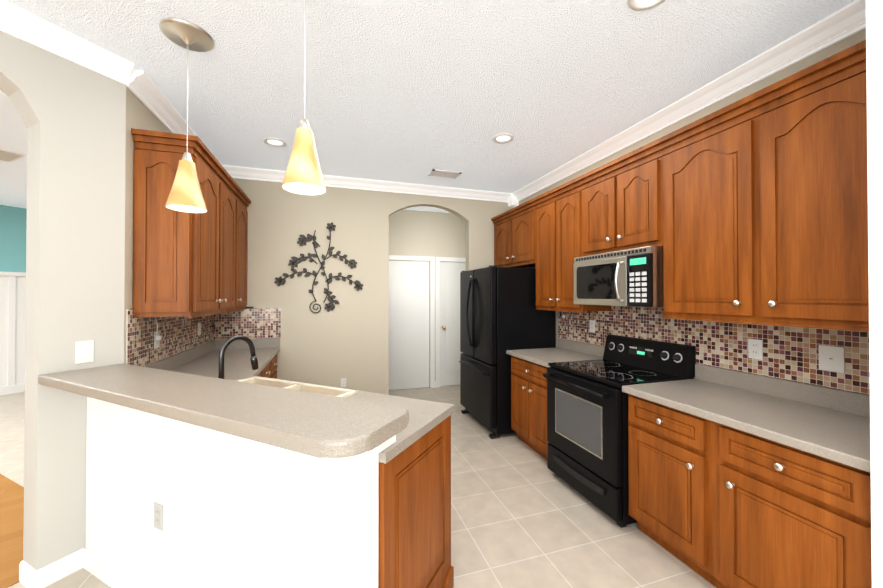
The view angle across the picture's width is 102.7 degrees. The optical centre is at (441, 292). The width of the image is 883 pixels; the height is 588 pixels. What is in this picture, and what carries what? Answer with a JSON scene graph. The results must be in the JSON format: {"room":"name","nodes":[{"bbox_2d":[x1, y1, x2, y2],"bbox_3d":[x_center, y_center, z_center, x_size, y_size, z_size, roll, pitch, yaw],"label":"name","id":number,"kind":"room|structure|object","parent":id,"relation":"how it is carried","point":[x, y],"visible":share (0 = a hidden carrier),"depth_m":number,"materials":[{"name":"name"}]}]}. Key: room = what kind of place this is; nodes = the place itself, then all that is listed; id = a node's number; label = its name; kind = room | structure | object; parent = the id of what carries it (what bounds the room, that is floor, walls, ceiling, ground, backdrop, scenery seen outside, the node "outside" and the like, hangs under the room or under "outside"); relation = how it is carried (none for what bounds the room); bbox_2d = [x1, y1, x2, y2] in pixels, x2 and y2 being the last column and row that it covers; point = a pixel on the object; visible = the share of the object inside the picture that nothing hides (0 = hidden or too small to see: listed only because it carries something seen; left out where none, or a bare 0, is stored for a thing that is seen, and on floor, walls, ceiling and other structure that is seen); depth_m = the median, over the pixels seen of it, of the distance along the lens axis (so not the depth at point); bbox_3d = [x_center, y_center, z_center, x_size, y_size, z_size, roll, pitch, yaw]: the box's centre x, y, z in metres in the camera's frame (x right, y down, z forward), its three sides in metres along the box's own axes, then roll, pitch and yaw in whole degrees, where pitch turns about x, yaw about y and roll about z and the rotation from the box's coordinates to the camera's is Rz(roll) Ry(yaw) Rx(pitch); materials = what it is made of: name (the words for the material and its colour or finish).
{"room":"kitchen","nodes":[
{"label":"kitchen","id":0,"kind":"room"},
{"bbox_2d":[0,474,23,587],"bbox_3d":[-7.736,1.479,0.435,8.845,0.005,8.000,0,-1,25],"label":"floor","id":1,"kind":"structure","parent":0,"point":[11,520],"depth_m":2.22,"materials":[{"name":"brown wood"}]},
{"bbox_2d":[0,205,26,394],"bbox_3d":[-7.843,0.081,2.711,0.150,2.840,12.000,0,-1,25],"label":"wall","id":2,"kind":"structure","parent":0,"point":[13,224],"depth_m":5.37,"materials":[{"name":"teal paint"}]},
{"bbox_2d":[0,31,125,569],"bbox_3d":[-3.243,0.053,-0.577,0.160,2.840,6.000,0,-1,25],"label":"wall","id":3,"kind":"structure","parent":0,"point":[72,115],"depth_m":1.87,"materials":[{"name":"grey paint"}]},
{"bbox_2d":[19,547,147,587],"bbox_3d":[-1.191,1.441,1.515,1.708,0.100,1.290,0,-1,-18],"label":"baseboard","id":4,"kind":"structure","parent":3,"relation":"attached to","point":[101,569],"depth_m":1.81,"materials":[{"name":"white paint"}]},
{"bbox_2d":[75,340,93,363],"bbox_3d":[-1.956,0.324,1.938,0.008,0.120,0.075,0,-1,25],"label":"light switch","id":5,"kind":"object","parent":3,"relation":"attached to","point":[84,351],"visible":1,"depth_m":1.93,"materials":[{"name":"white plastic"}]},
{"bbox_2d":[124,86,170,363],"bbox_3d":[-2.227,0.083,2.941,0.140,2.840,1.810,0,-1,-18],"label":"wall","id":6,"kind":"structure","parent":0,"point":[140,115],"depth_m":2.16,"materials":[{"name":"beige paint"}]},
{"bbox_2d":[133,136,238,317],"bbox_3d":[-1.920,-0.391,2.751,0.323,1.095,1.085,0,-1,-18],"label":"upper cabinet","id":7,"kind":"object","parent":6,"relation":"attached to","point":[190,265],"depth_m":2.26,"materials":[{"name":"brown wood"}]},
{"bbox_2d":[155,317,161,339],"bbox_3d":[-1.975,0.248,2.459,0.031,0.161,0.038,0,-1,-18],"label":"cord","id":8,"kind":"object","parent":7,"relation":"hanging from","point":[159,337],"visible":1,"depth_m":2.45,"materials":[{"name":"white plastic"}]},
{"bbox_2d":[126,307,280,366],"bbox_3d":[-1.835,0.295,3.011,0.650,0.382,1.670,0,-1,-18],"label":"tile backsplash","id":9,"kind":"structure","parent":6,"relation":"attached to","point":[179,334],"depth_m":3.02,"materials":[{"name":"tile"}]},
{"bbox_2d":[154,331,159,348],"bbox_3d":[-1.992,0.329,2.473,0.008,0.116,0.072,0,-1,-18],"label":"electrical outlet","id":10,"kind":"object","parent":9,"relation":"attached to","point":[156,343],"visible":0.83,"depth_m":2.46,"materials":[{"name":"white plastic"}]},
{"bbox_2d":[198,323,200,335],"bbox_3d":[-2.249,0.336,3.283,0.008,0.116,0.072,0,-1,-18],"label":"electrical outlet","id":11,"kind":"object","parent":9,"relation":"attached to","point":[199,328],"visible":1,"depth_m":3.27,"materials":[{"name":"white plastic"}]},
{"bbox_2d":[239,196,248,309],"bbox_3d":[-2.162,-0.385,3.515,0.323,1.095,0.517,0,-1,-18],"label":"upper cabinet","id":12,"kind":"object","parent":6,"relation":"attached to","point":[243,213],"depth_m":3.61,"materials":[{"name":"brown wood"}]},
{"bbox_2d":[0,385,715,587],"bbox_3d":[-2.828,1.522,1.683,13.500,0.060,15.000,0,-1,-18],"label":"floor","id":13,"kind":"structure","parent":0,"point":[523,515],"depth_m":2.26,"materials":[{"name":"tile"}]},
{"bbox_2d":[90,399,149,526],"bbox_3d":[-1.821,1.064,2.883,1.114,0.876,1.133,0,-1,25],"label":"base cabinet","id":14,"kind":"object","parent":13,"relation":"on","point":[119,437],"depth_m":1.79,"materials":[{"name":"white paint"}]},
{"bbox_2d":[146,415,273,587],"bbox_3d":[-1.010,1.057,1.990,0.925,0.876,0.618,0,-1,25],"label":"wall","id":15,"kind":"structure","parent":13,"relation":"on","point":[239,461],"depth_m":1.48,"materials":[{"name":"white paint"}]},
{"bbox_2d":[154,502,162,530],"bbox_3d":[-1.308,1.032,1.630,0.072,0.116,0.008,0,-1,25],"label":"outlet","id":16,"kind":"object","parent":15,"relation":"attached to","point":[158,515],"visible":1,"depth_m":1.62,"materials":[{"name":"white plastic"}]},
{"bbox_2d":[270,407,454,587],"bbox_3d":[-0.333,1.054,1.669,0.573,0.876,0.618,0,-1,25],"label":"base cabinet","id":17,"kind":"object","parent":13,"relation":"on","point":[372,523],"depth_m":1.28,"materials":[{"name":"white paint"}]},
{"bbox_2d":[38,364,413,466],"bbox_3d":[-1.065,0.436,1.514,1.977,0.050,0.350,0,-1,25],"label":"countertop","id":18,"kind":"structure","parent":17,"relation":"on","point":[338,429],"depth_m":1.28,"materials":[{"name":"beige stone"}]},
{"bbox_2d":[43,343,454,458],"bbox_3d":[-1.203,0.604,2.683,3.030,0.039,1.702,0,-1,25],"label":"countertop","id":19,"kind":"structure","parent":17,"relation":"on","point":[426,413],"depth_m":1.95,"materials":[{"name":"beige stone"}]},
{"bbox_2d":[218,335,261,382],"bbox_3d":[-1.095,0.399,1.857,0.135,0.358,0.233,0,-1,25],"label":"faucet","id":20,"kind":"object","parent":19,"relation":"on","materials":[{"name":"black metal"}]},
{"bbox_2d":[258,375,357,394],"bbox_3d":[-0.980,0.670,2.009,0.870,0.209,0.490,0,-1,25],"label":"sink","id":21,"kind":"object","parent":19,"relation":"in","point":[325,390],"depth_m":2.17,"materials":[{"name":"beige ceramic"}]},
{"bbox_2d":[459,265,555,438],"bbox_3d":[0.717,0.616,4.176,0.839,1.795,0.900,0,-1,-18],"label":"refrigerator","id":22,"kind":"object","parent":13,"relation":"on","point":[500,314],"visible":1,"depth_m":3.76,"materials":[{"name":"black metal"}]},
{"bbox_2d":[509,354,550,459],"bbox_3d":[1.110,1.069,3.394,0.618,0.876,0.730,0,-1,-18],"label":"base cabinet","id":23,"kind":"object","parent":13,"relation":"on","point":[528,383],"depth_m":3.29,"materials":[{"name":"brown wood"}]},
{"bbox_2d":[506,346,602,365],"bbox_3d":[1.094,0.610,3.405,0.643,0.039,0.758,0,-1,-18],"label":"countertop","id":24,"kind":"structure","parent":23,"relation":"on","point":[544,356],"depth_m":3.33,"materials":[{"name":"beige stone"}]},
{"bbox_2d":[543,335,695,527],"bbox_3d":[1.274,0.933,2.661,0.744,1.135,0.756,0,-1,-18],"label":"range","id":25,"kind":"object","parent":13,"relation":"on","point":[587,428],"visible":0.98,"depth_m":2.49,"materials":[{"name":"black metal"}]},
{"bbox_2d":[628,394,705,578],"bbox_3d":[1.532,1.057,2.064,0.618,0.876,0.522,0,-1,-18],"label":"base cabinet","id":26,"kind":"object","parent":13,"relation":"on","point":[667,447],"depth_m":1.94,"materials":[{"name":"brown wood"}]},
{"bbox_2d":[706,422,871,587],"bbox_3d":[1.696,1.053,1.550,0.618,0.876,0.556,0,-1,-18],"label":"base cabinet","id":27,"kind":"object","parent":13,"relation":"on","point":[738,479],"depth_m":1.46,"materials":[{"name":"brown wood"}]},
{"bbox_2d":[622,378,870,473],"bbox_3d":[1.604,0.597,1.800,0.643,0.039,1.081,0,-1,-18],"label":"countertop","id":28,"kind":"structure","parent":27,"relation":"on","point":[820,431],"depth_m":1.65,"materials":[{"name":"beige stone"}]},
{"bbox_2d":[224,178,513,394],"bbox_3d":[-0.729,0.095,4.304,3.820,2.840,0.120,0,-1,-18],"label":"wall","id":29,"kind":"structure","parent":0,"point":[347,337],"depth_m":4.08,"materials":[{"name":"beige paint"}]},
{"bbox_2d":[274,222,362,312],"bbox_3d":[-1.379,-0.293,4.024,0.961,1.044,0.024,0,-1,-18],"label":"art","id":30,"kind":"object","parent":29,"relation":"attached to","point":[304,239],"visible":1,"depth_m":4.03,"materials":[{"name":"grey metal"}]},
{"bbox_2d":[341,378,345,386],"bbox_3d":[-1.138,1.043,4.098,0.060,0.100,0.008,0,-1,-18],"label":"outlet","id":31,"kind":"object","parent":29,"relation":"attached to","point":[343,382],"visible":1,"depth_m":4.10,"materials":[{"name":"white plastic"}]},
{"bbox_2d":[0,0,865,206],"bbox_3d":[-1.722,-1.276,0.717,7.652,0.160,6.138,0,-1,-18],"label":"crown molding","id":32,"kind":"structure","parent":29,"relation":"attached to","point":[818,36],"depth_m":2.19,"materials":[{"name":"white paint"}]},
{"bbox_2d":[389,209,465,386],"bbox_3d":[-0.300,0.107,5.710,2.150,2.840,0.120,0,-1,-18],"label":"wall","id":33,"kind":"structure","parent":0,"point":[425,233],"depth_m":5.67,"materials":[{"name":"beige paint"}]},
{"bbox_2d":[389,255,434,389],"bbox_3d":[-0.550,0.471,5.588,0.900,2.110,0.104,0,-1,-18],"label":"door","id":34,"kind":"structure","parent":33,"relation":"attached to","point":[408,324],"depth_m":5.62,"materials":[{"name":"white wood"}]},
{"bbox_2d":[436,257,465,387],"bbox_3d":[0.250,0.473,5.842,0.740,2.110,0.104,0,-1,-18],"label":"door","id":35,"kind":"structure","parent":33,"relation":"attached to","point":[448,271],"depth_m":5.81,"materials":[{"name":"white wood"}]},
{"bbox_2d":[0,0,855,212],"bbox_3d":[-2.828,-1.378,1.708,13.500,0.060,15.000,0,-1,-18],"label":"ceiling","id":36,"kind":"structure","parent":0,"point":[411,91],"depth_m":2.13,"materials":[{"name":"white paint"}]},
{"bbox_2d":[0,148,25,161],"bbox_3d":[-4.233,-1.326,3.391,0.400,0.013,0.220,0,-1,25],"label":"ceiling vent","id":37,"kind":"object","parent":36,"relation":"in","point":[8,156],"visible":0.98,"depth_m":3.40,"materials":[{"name":"white metal"}]},
{"bbox_2d":[159,18,214,212],"bbox_3d":[-1.326,-0.891,1.842,0.236,0.910,0.236,0,-1,-18],"label":"pendant light","id":38,"kind":"object","parent":36,"relation":"hanging from","point":[185,195],"visible":1,"depth_m":1.81,"materials":[{"name":"yellow glass"}]},
{"bbox_2d":[263,137,285,146],"bbox_3d":[-1.473,-1.330,3.124,0.184,0.010,0.184,0,-1,-18],"label":"recessed light","id":39,"kind":"object","parent":36,"relation":"in","point":[273,142],"visible":0.96,"depth_m":3.12,"materials":[{"name":"white paint"}]},
{"bbox_2d":[281,0,326,194],"bbox_3d":[-0.580,-0.894,1.500,0.180,0.910,0.180,0,-1,-18],"label":"pendant light","id":40,"kind":"object","parent":36,"relation":"hanging from","point":[303,175],"visible":1,"depth_m":1.46,"materials":[{"name":"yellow glass"}]},
{"bbox_2d":[428,169,461,178],"bbox_3d":[0.035,-1.322,3.932,0.330,0.012,0.190,0,-1,-18],"label":"ceiling vent","id":41,"kind":"object","parent":36,"relation":"in","point":[443,173],"visible":0.98,"depth_m":3.92,"materials":[{"name":"white metal"}]},
{"bbox_2d":[492,133,513,142],"bbox_3d":[0.532,-1.331,3.046,0.184,0.010,0.184,0,-1,-18],"label":"recessed light","id":42,"kind":"object","parent":36,"relation":"in","point":[503,138],"visible":1,"depth_m":3.04,"materials":[{"name":"white paint"}]},
{"bbox_2d":[628,0,664,10],"bbox_3d":[0.940,-1.343,1.587,0.184,0.010,0.184,0,-1,-18],"label":"recessed light","id":43,"kind":"object","parent":36,"relation":"in","point":[639,5],"visible":1,"depth_m":1.64,"materials":[{"name":"white paint"}]},
{"bbox_2d":[518,34,853,388],"bbox_3d":[1.595,0.084,3.101,0.120,2.840,15.000,0,-1,-18],"label":"wall","id":44,"kind":"structure","parent":0,"point":[847,42],"depth_m":2.29,"materials":[{"name":"beige paint"}]},
{"bbox_2d":[491,204,530,267],"bbox_3d":[0.990,-0.626,4.271,0.323,0.600,0.987,0,-1,-18],"label":"upper cabinet","id":45,"kind":"object","parent":44,"relation":"attached to","point":[512,234],"depth_m":4.18,"materials":[{"name":"brown wood"}]},
{"bbox_2d":[531,184,610,311],"bbox_3d":[1.250,-0.385,3.449,0.323,1.095,0.735,0,-1,-18],"label":"upper cabinet","id":46,"kind":"object","parent":44,"relation":"attached to","point":[555,220],"depth_m":3.38,"materials":[{"name":"brown wood"}]},
{"bbox_2d":[579,148,654,255],"bbox_3d":[1.478,-0.629,2.736,0.323,0.620,0.765,0,-1,-18],"label":"upper cabinet","id":47,"kind":"object","parent":44,"relation":"attached to","point":[617,205],"depth_m":2.65,"materials":[{"name":"brown wood"}]},
{"bbox_2d":[573,246,662,306],"bbox_3d":[1.403,-0.103,2.709,0.475,0.399,0.758,0,-1,-18],"label":"microwave","id":48,"kind":"object","parent":47,"relation":"attached to","point":[632,277],"visible":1,"depth_m":2.50,"materials":[{"name":"silver metal"}]},
{"bbox_2d":[558,306,869,394],"bbox_3d":[1.676,0.400,2.629,0.008,0.600,2.613,0,-1,-18],"label":"tile backsplash","id":49,"kind":"structure","parent":44,"relation":"attached to","point":[790,353],"depth_m":2.14,"materials":[{"name":"tile"}]},
{"bbox_2d":[589,320,594,332],"bbox_3d":[1.435,0.317,3.363,0.008,0.116,0.072,0,-1,-18],"label":"electrical outlet","id":50,"kind":"object","parent":49,"relation":"attached to","point":[591,325],"visible":1,"depth_m":3.36,"materials":[{"name":"white plastic"}]},
{"bbox_2d":[748,339,762,359],"bbox_3d":[1.843,0.331,2.076,0.008,0.116,0.072,0,-1,-18],"label":"electrical outlet","id":51,"kind":"object","parent":49,"relation":"attached to","point":[755,348],"visible":1,"depth_m":2.07,"materials":[{"name":"white plastic"}]},
{"bbox_2d":[819,345,844,372],"bbox_3d":[1.942,0.328,1.761,0.010,0.125,0.095,0,-1,-18],"label":"jack","id":52,"kind":"object","parent":49,"relation":"attached to","point":[831,358],"visible":1,"depth_m":1.76,"materials":[{"name":"white plastic"}]},
{"bbox_2d":[558,338,869,417],"bbox_3d":[1.671,0.534,2.621,0.020,0.100,2.603,0,-1,-18],"label":"backsplash","id":53,"kind":"structure","parent":44,"relation":"attached to","point":[852,402],"depth_m":1.96,"materials":[{"name":"grey stone"}]},
{"bbox_2d":[655,52,868,331],"bbox_3d":[1.757,-0.399,1.856,0.323,1.095,1.078,0,-1,-18],"label":"upper cabinet","id":54,"kind":"object","parent":44,"relation":"attached to","point":[752,208],"depth_m":1.73,"materials":[{"name":"brown wood"}]},
{"bbox_2d":[854,0,882,587],"bbox_3d":[1.776,0.068,1.176,0.660,2.840,0.220,0,-1,-18],"label":"wall","id":55,"kind":"structure","parent":0,"point":[871,33],"depth_m":1.17,"materials":[{"name":"beige paint"}]}
]}

